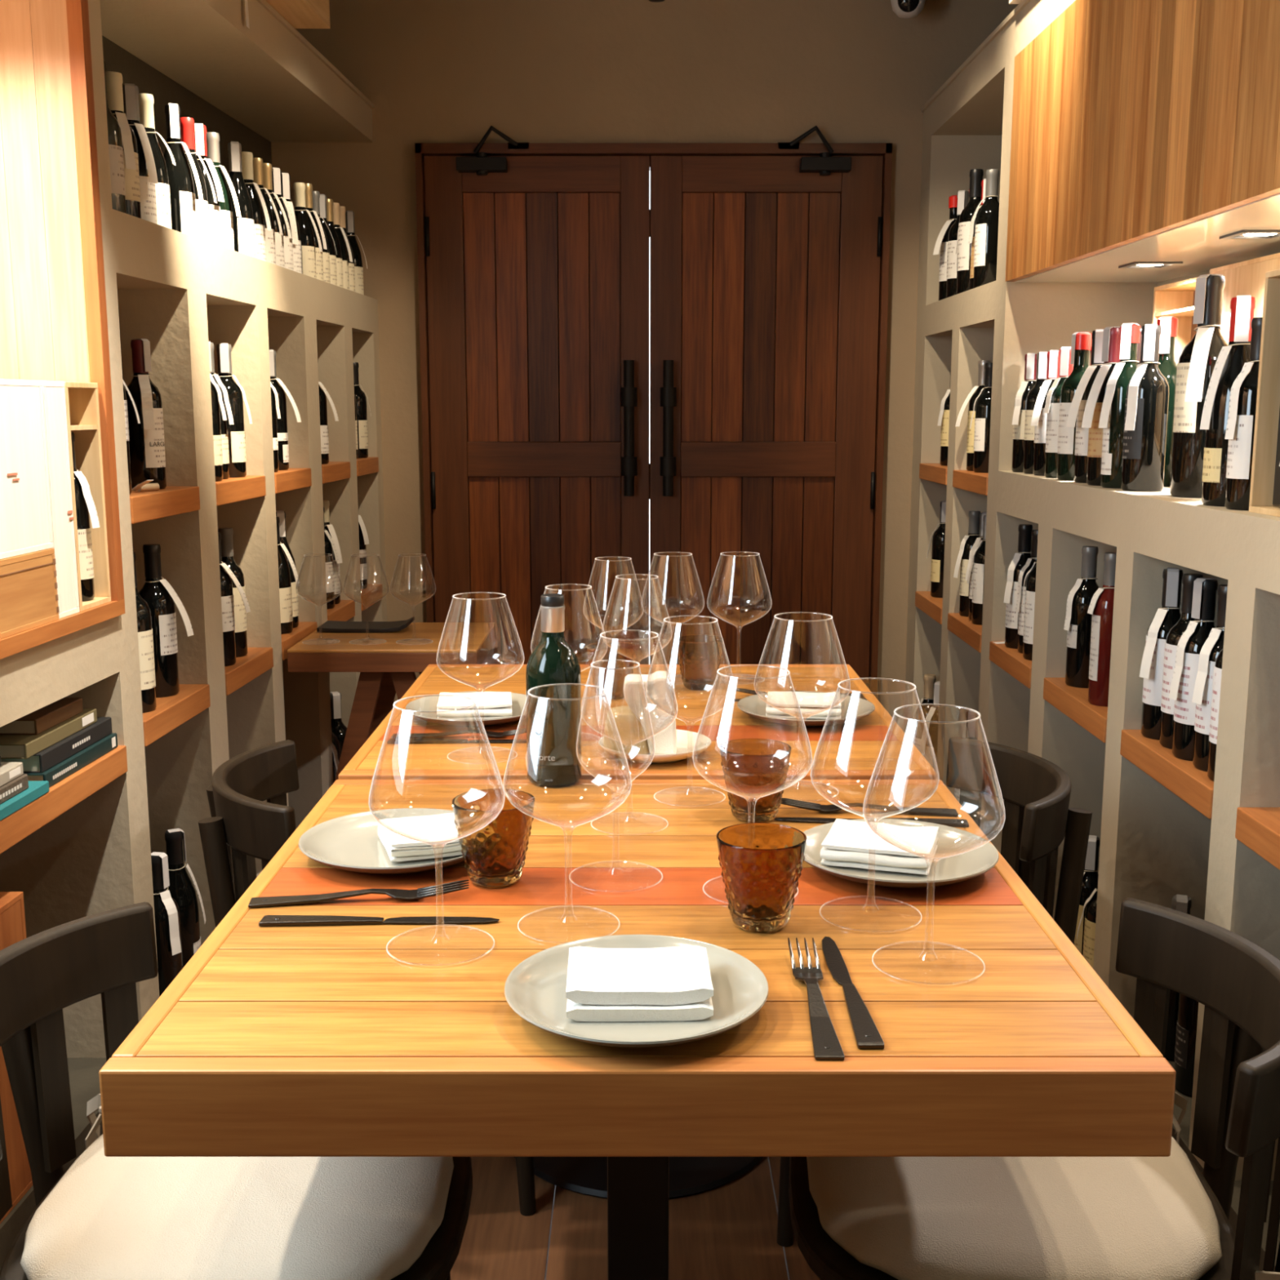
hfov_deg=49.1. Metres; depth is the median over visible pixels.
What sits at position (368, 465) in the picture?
shelf board
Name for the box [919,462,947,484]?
shelf board
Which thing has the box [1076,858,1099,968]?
wine bottle
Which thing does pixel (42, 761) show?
book
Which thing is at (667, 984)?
folded napkin
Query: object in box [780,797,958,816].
fork
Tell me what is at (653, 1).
sprinkler
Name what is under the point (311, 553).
bowl
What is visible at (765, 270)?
door
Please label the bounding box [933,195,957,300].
wine bottle
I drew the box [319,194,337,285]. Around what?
wine bottle
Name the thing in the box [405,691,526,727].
dinner plate
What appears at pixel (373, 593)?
shelf board
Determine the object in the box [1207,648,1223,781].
wine bottle
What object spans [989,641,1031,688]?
shelf board
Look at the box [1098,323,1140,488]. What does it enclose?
wine bottle
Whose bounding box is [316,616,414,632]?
tray
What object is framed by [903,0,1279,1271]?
shelving
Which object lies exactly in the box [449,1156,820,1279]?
floor
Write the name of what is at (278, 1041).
dining table
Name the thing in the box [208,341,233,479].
wine bottle
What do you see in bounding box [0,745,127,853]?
shelf board
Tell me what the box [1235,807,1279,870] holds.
shelf board
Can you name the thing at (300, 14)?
crate
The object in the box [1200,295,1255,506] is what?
wine bottle
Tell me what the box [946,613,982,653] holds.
shelf board
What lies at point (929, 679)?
wine bottle
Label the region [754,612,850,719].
bowl
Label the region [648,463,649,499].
door frame
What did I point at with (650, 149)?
trim
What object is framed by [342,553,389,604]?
bowl
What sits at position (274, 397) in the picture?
wine bottle
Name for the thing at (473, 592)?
bowl
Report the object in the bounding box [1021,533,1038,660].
wine bottle
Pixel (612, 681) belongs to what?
tumbler
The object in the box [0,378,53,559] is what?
panel
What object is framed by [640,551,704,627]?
bowl
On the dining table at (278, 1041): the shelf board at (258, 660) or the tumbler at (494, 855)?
the tumbler at (494, 855)
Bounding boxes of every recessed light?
[1118,261,1182,268]
[1219,229,1279,239]
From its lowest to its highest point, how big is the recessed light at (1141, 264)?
0.004 m
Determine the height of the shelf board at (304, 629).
0.048 m
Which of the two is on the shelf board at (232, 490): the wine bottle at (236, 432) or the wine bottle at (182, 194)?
the wine bottle at (236, 432)
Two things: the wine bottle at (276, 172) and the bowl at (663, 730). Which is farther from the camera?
the wine bottle at (276, 172)
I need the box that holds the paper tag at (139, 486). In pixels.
[132,480,153,491]
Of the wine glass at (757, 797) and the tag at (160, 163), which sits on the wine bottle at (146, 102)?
the tag at (160, 163)
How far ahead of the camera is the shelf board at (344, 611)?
4.05 m
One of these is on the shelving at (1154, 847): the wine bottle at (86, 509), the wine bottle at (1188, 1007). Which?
the wine bottle at (1188, 1007)
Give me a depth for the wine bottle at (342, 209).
4.23 m
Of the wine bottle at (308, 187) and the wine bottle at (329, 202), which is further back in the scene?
the wine bottle at (329, 202)
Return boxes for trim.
[0,599,124,659]
[66,0,124,600]
[256,0,374,108]
[414,142,892,170]
[414,142,892,697]
[920,0,1031,111]
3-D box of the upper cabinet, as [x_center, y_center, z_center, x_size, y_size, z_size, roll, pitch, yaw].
[1.069,-0.916,2.121,0.369,0.517,2.485,0,9,0]
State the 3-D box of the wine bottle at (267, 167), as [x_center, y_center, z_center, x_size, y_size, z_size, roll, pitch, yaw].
[-0.918,-1.032,3.498,0.092,0.302,0.071,0,9,2]
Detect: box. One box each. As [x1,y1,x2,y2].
[0,548,59,639]
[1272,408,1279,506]
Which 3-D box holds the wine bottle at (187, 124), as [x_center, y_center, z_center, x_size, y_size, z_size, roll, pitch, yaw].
[-0.939,-0.941,2.950,0.089,0.302,0.071,0,9,2]
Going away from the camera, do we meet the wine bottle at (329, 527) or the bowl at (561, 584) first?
the bowl at (561, 584)
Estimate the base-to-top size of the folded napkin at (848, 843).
0.023 m
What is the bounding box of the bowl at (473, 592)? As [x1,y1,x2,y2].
[436,591,524,689]
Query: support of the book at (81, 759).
on the shelf board at (66, 793)
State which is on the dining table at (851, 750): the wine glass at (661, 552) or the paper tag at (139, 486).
the wine glass at (661, 552)
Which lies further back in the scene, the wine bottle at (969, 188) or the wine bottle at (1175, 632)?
the wine bottle at (969, 188)
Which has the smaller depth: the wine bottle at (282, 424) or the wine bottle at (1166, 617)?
the wine bottle at (1166, 617)
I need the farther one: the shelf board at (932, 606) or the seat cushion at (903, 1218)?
the shelf board at (932, 606)
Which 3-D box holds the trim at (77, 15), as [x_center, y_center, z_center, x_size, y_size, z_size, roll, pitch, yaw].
[-0.915,-0.637,2.343,0.025,1.150,0.028,0,9,0]
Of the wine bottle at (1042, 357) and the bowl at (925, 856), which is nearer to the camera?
the bowl at (925, 856)
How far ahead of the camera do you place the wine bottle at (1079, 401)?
2.88 m
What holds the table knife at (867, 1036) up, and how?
on the dining table at (278, 1041)
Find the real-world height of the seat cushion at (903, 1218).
0.101 m
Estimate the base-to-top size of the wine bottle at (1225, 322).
0.328 m
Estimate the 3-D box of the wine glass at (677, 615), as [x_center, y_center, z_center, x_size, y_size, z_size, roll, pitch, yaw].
[0.066,0.090,1.831,0.117,0.237,0.117,-1,9,-4]
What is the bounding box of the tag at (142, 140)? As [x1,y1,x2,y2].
[127,120,148,177]
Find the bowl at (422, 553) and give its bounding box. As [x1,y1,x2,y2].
[390,553,435,606]
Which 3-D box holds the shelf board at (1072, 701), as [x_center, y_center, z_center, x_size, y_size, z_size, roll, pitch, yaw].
[1.071,0.139,2.867,0.374,0.048,0.410,0,9,0]
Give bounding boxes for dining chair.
[0,902,472,1279]
[198,739,536,1216]
[776,736,1092,1247]
[788,897,1279,1279]
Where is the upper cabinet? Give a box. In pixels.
[1004,0,1279,282]
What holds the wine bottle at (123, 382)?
on the shelf board at (145, 506)
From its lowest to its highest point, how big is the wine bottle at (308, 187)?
0.311 m
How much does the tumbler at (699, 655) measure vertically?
0.091 m
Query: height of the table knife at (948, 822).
0.005 m
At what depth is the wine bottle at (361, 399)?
4.38 m
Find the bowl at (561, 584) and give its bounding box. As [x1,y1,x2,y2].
[530,583,607,671]
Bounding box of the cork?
[137,483,159,491]
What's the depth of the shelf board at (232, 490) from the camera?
3.11 m
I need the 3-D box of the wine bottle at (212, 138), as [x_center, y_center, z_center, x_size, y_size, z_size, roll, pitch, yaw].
[-0.931,-0.967,3.108,0.092,0.302,0.071,0,9,2]
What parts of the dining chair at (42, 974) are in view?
leg, rail, seat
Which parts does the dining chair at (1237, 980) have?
seat, rail, leg, leg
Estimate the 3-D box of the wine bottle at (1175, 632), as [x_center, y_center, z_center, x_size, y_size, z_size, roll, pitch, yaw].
[0.946,0.037,2.419,0.076,0.302,0.075,0,9,0]
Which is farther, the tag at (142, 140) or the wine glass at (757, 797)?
the tag at (142, 140)
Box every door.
[423,125,649,664]
[649,125,883,688]
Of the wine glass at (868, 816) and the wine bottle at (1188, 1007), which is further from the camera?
the wine bottle at (1188, 1007)
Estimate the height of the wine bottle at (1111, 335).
0.313 m
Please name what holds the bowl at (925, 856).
on the wine glass at (926, 857)
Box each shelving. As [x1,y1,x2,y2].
[0,0,386,1275]
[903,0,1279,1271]
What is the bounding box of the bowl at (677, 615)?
[645,615,735,724]
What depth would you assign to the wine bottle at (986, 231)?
3.74 m
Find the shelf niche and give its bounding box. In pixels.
[64,382,111,612]
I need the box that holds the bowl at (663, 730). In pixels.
[581,630,677,746]
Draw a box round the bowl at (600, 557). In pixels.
[582,556,643,634]
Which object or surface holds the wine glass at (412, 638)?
on the side table at (387, 669)
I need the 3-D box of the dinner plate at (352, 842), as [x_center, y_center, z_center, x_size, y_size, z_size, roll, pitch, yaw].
[-0.278,0.236,1.615,0.226,0.022,0.226,0,9,0]
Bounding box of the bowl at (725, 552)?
[706,551,771,625]
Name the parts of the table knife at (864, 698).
blade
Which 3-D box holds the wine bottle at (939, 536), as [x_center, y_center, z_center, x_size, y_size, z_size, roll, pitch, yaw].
[0.935,-0.282,4.343,0.089,0.298,0.074,0,9,0]
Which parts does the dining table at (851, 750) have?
plate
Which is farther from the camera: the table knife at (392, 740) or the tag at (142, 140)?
the tag at (142, 140)
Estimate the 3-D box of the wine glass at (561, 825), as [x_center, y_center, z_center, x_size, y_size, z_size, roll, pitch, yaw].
[-0.071,0.167,1.375,0.126,0.237,0.126,7,12,38]
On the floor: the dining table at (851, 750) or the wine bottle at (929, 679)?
the dining table at (851, 750)
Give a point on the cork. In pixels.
(148, 486)
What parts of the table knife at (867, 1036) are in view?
blade, handle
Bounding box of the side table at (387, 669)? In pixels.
[287,622,495,781]
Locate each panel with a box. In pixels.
[0,0,90,382]
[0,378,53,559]
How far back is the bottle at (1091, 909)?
2.82 m
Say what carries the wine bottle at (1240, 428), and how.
on the shelving at (1154, 847)
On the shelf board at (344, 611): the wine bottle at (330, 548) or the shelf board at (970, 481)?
the wine bottle at (330, 548)
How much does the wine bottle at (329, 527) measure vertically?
0.302 m
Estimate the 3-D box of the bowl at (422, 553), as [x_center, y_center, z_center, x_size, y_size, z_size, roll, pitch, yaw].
[-0.570,-0.149,3.513,0.114,0.129,0.114,6,11,34]
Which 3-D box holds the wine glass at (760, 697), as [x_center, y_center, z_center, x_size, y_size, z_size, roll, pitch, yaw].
[0.215,0.086,1.858,0.127,0.237,0.127,-2,10,-13]
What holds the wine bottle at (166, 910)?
on the shelving at (256, 86)
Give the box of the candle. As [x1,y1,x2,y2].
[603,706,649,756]
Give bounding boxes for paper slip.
[993,641,1004,644]
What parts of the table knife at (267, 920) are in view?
handle, blade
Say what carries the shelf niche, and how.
on the trim at (23, 641)
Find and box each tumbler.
[452,788,534,888]
[586,641,636,698]
[675,634,724,690]
[715,822,806,932]
[720,738,791,822]
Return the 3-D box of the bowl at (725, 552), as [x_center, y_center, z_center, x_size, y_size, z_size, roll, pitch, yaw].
[0.185,-0.091,2.603,0.121,0.139,0.121,6,11,30]
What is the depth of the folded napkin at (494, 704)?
2.26 m
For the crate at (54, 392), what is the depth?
2.22 m
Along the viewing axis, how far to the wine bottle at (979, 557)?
3.79 m
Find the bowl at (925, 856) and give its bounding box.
[862,703,1005,862]
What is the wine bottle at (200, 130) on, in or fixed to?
on the shelving at (256, 86)
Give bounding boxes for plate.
[298,808,464,873]
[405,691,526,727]
[504,934,768,1047]
[598,728,711,764]
[737,691,875,727]
[803,818,999,887]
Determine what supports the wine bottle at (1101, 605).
on the shelf board at (1072, 701)
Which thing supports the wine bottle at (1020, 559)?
on the shelf board at (1011, 660)
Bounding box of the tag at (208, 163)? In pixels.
[195,155,219,206]
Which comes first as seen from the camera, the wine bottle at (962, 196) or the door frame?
the wine bottle at (962, 196)
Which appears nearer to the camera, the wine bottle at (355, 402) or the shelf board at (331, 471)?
the shelf board at (331, 471)
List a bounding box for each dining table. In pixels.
[98,779,1176,1279]
[337,664,937,1198]
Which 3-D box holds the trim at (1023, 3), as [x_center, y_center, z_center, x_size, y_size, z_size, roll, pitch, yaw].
[1.034,-1.397,2.808,0.308,0.012,3.200,0,9,0]
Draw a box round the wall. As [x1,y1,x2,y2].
[271,0,1018,731]
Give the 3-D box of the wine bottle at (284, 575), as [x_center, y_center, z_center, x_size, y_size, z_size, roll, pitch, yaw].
[-0.915,-0.165,3.556,0.100,0.296,0.076,0,9,2]
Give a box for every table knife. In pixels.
[258,915,499,926]
[386,737,526,743]
[729,697,866,701]
[774,817,968,826]
[822,936,884,1048]
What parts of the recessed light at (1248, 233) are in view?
bulb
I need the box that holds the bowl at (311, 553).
[295,553,342,605]
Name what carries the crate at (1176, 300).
on the shelving at (1154, 847)
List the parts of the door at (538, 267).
rail, panel, panel, handle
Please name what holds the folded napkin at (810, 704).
on the dinner plate at (853, 708)
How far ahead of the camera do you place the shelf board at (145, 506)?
2.66 m
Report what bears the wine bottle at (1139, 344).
on the shelving at (1154, 847)
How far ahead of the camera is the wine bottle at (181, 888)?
2.89 m
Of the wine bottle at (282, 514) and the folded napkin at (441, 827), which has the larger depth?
the wine bottle at (282, 514)
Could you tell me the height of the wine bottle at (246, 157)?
0.302 m
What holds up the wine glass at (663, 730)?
on the dining table at (278, 1041)
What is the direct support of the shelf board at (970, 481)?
attached to the shelving at (1154, 847)
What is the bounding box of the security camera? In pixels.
[890,0,925,18]
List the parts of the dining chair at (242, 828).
leg, leg, rail, leg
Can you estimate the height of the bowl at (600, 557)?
0.139 m
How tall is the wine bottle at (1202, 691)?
0.302 m
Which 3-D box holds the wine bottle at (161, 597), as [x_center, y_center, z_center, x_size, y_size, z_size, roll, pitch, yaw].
[-0.944,-0.040,2.786,0.114,0.302,0.075,0,9,2]
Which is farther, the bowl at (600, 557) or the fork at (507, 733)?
the bowl at (600, 557)
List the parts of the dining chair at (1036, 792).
leg, rail, leg, leg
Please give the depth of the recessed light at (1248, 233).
2.43 m
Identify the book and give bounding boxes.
[0,697,83,734]
[0,708,97,759]
[0,716,112,773]
[0,762,23,786]
[0,773,28,804]
[0,781,48,821]
[23,733,117,787]
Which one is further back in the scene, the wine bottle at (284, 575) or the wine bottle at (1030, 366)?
the wine bottle at (284, 575)
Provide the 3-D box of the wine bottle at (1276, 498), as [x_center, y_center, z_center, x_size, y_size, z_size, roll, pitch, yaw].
[0.967,-0.336,1.992,0.053,0.300,0.150,0,9,0]
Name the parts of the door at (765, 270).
handle, panel, panel, rail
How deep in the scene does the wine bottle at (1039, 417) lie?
3.19 m
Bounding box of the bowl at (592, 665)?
[576,659,654,789]
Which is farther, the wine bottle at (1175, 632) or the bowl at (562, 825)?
the wine bottle at (1175, 632)
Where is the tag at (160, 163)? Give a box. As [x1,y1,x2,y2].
[144,127,168,184]
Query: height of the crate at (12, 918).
0.460 m
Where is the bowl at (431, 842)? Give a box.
[368,694,504,847]
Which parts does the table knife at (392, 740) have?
handle, blade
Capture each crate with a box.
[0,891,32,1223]
[41,380,79,618]
[265,0,329,28]
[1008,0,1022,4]
[1152,276,1198,364]
[1209,252,1279,317]
[1248,269,1279,516]
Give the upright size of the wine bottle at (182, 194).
0.313 m
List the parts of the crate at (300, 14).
lid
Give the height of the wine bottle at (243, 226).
0.310 m
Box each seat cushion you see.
[20,1093,453,1279]
[806,1091,1279,1279]
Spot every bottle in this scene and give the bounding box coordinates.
[71,431,99,601]
[103,61,126,213]
[106,71,141,218]
[122,83,158,224]
[122,379,140,494]
[124,338,166,489]
[133,551,156,713]
[137,93,175,228]
[138,543,193,697]
[151,852,182,996]
[163,102,203,237]
[164,828,205,968]
[180,117,217,242]
[194,123,224,246]
[205,132,240,250]
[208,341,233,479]
[209,373,226,481]
[216,342,252,477]
[217,527,248,657]
[217,532,250,666]
[226,141,255,257]
[240,151,271,261]
[252,157,282,264]
[262,163,291,267]
[269,349,301,470]
[270,382,280,472]
[271,167,297,271]
[275,510,298,627]
[275,516,300,634]
[280,173,302,273]
[293,182,322,278]
[304,183,327,280]
[311,191,337,283]
[317,359,338,464]
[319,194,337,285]
[323,500,342,604]
[323,506,338,608]
[326,199,343,288]
[329,691,346,755]
[331,730,340,762]
[332,743,338,782]
[333,202,352,289]
[339,205,355,292]
[345,210,367,294]
[353,362,371,457]
[354,394,358,458]
[358,514,368,589]
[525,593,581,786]
[911,674,936,755]
[919,680,939,771]
[926,500,946,598]
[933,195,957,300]
[937,366,951,466]
[946,190,968,297]
[953,511,980,617]
[954,710,978,802]
[955,188,969,253]
[955,360,990,471]
[956,168,983,293]
[964,511,986,619]
[967,514,986,625]
[968,178,986,289]
[969,362,992,472]
[971,168,999,288]
[1003,524,1032,648]
[1011,353,1036,472]
[1015,529,1038,653]
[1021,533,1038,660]
[1022,351,1047,474]
[1031,350,1059,475]
[1044,346,1073,478]
[1056,332,1091,480]
[1063,546,1099,688]
[1066,328,1104,483]
[1074,835,1100,955]
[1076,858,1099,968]
[1081,326,1119,485]
[1084,893,1097,923]
[1087,552,1116,706]
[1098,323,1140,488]
[1120,324,1168,491]
[1136,328,1142,364]
[1139,567,1182,740]
[1156,315,1177,486]
[1159,573,1203,749]
[1164,893,1191,1061]
[1168,577,1217,760]
[1169,274,1228,497]
[1173,993,1198,1097]
[1191,584,1227,771]
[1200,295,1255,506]
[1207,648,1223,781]
[1220,312,1231,342]
[1224,317,1262,511]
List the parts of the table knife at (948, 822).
blade, handle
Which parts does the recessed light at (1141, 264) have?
bulb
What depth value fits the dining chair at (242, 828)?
2.12 m
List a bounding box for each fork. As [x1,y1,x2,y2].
[248,880,468,907]
[391,728,526,737]
[735,688,863,697]
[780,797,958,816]
[787,937,844,1060]
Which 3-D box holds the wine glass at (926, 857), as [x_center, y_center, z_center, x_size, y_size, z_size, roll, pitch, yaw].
[0.267,0.182,1.279,0.127,0.237,0.127,1,10,5]
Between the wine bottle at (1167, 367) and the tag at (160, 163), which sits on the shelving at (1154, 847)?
the wine bottle at (1167, 367)
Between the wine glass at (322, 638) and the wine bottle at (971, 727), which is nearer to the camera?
the wine glass at (322, 638)
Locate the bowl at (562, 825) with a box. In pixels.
[502,683,631,830]
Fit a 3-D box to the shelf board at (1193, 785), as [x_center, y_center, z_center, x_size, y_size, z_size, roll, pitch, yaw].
[1.071,0.222,2.374,0.374,0.048,0.410,0,9,0]
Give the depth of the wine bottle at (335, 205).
4.15 m
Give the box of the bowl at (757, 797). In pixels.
[692,664,812,800]
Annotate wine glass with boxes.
[295,553,342,644]
[342,553,389,644]
[368,694,504,966]
[390,553,435,644]
[436,591,524,764]
[502,683,631,943]
[530,583,607,745]
[568,659,662,891]
[581,630,677,835]
[582,556,643,690]
[601,573,672,662]
[640,551,704,684]
[645,615,735,806]
[692,664,812,902]
[706,551,771,684]
[754,612,850,799]
[810,677,939,933]
[862,703,1005,985]
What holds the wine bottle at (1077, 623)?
on the shelf board at (1072, 701)
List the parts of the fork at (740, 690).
handle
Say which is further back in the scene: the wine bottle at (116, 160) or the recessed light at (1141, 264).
the recessed light at (1141, 264)
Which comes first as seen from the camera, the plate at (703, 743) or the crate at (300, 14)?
the plate at (703, 743)
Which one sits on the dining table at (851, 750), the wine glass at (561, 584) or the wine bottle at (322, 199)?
the wine glass at (561, 584)
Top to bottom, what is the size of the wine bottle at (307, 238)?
0.302 m
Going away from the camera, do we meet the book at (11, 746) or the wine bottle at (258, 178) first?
the book at (11, 746)
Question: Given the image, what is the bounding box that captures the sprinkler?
[648,0,664,2]
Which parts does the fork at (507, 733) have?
handle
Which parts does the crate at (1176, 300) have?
panel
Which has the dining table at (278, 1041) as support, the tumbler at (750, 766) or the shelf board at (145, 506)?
the tumbler at (750, 766)
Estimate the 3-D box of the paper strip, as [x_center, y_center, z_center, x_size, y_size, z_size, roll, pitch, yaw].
[-0.874,-1.414,3.110,0.003,0.100,0.021,0,9,0]
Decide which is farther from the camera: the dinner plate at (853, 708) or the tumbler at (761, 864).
the dinner plate at (853, 708)
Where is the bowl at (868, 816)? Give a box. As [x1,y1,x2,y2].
[810,677,939,821]
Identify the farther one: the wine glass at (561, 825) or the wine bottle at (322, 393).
the wine bottle at (322, 393)
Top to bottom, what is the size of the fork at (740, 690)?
0.013 m
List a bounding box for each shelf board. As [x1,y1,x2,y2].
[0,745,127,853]
[129,486,199,524]
[142,684,210,746]
[215,475,266,506]
[224,647,273,695]
[274,467,311,493]
[280,622,317,660]
[321,462,351,484]
[327,600,355,621]
[356,457,378,476]
[360,583,382,611]
[915,591,942,624]
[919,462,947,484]
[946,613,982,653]
[952,470,988,495]
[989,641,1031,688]
[1043,677,1107,742]
[1120,729,1213,818]
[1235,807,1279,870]
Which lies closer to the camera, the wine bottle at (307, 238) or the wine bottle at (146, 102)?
the wine bottle at (146, 102)
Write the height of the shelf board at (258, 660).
0.048 m
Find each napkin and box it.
[377,813,462,862]
[436,691,512,719]
[565,945,713,1022]
[603,671,676,756]
[765,691,841,719]
[820,818,938,875]
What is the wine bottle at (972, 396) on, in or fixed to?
on the shelf board at (970, 481)
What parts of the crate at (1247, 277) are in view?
frame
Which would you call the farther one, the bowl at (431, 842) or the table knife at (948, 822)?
the table knife at (948, 822)
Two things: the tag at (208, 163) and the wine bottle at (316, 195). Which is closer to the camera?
the tag at (208, 163)
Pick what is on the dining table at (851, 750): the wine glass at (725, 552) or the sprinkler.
the wine glass at (725, 552)
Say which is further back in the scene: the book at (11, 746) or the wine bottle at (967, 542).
the wine bottle at (967, 542)
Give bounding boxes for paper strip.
[244,0,249,28]
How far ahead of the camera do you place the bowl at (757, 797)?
1.46 m
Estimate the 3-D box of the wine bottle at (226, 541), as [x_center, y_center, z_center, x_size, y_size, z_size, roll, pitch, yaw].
[-0.948,-0.110,3.226,0.074,0.296,0.074,0,9,2]
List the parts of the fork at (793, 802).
handle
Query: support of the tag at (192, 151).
on the wine bottle at (187, 124)
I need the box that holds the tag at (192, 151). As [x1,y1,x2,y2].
[183,148,208,201]

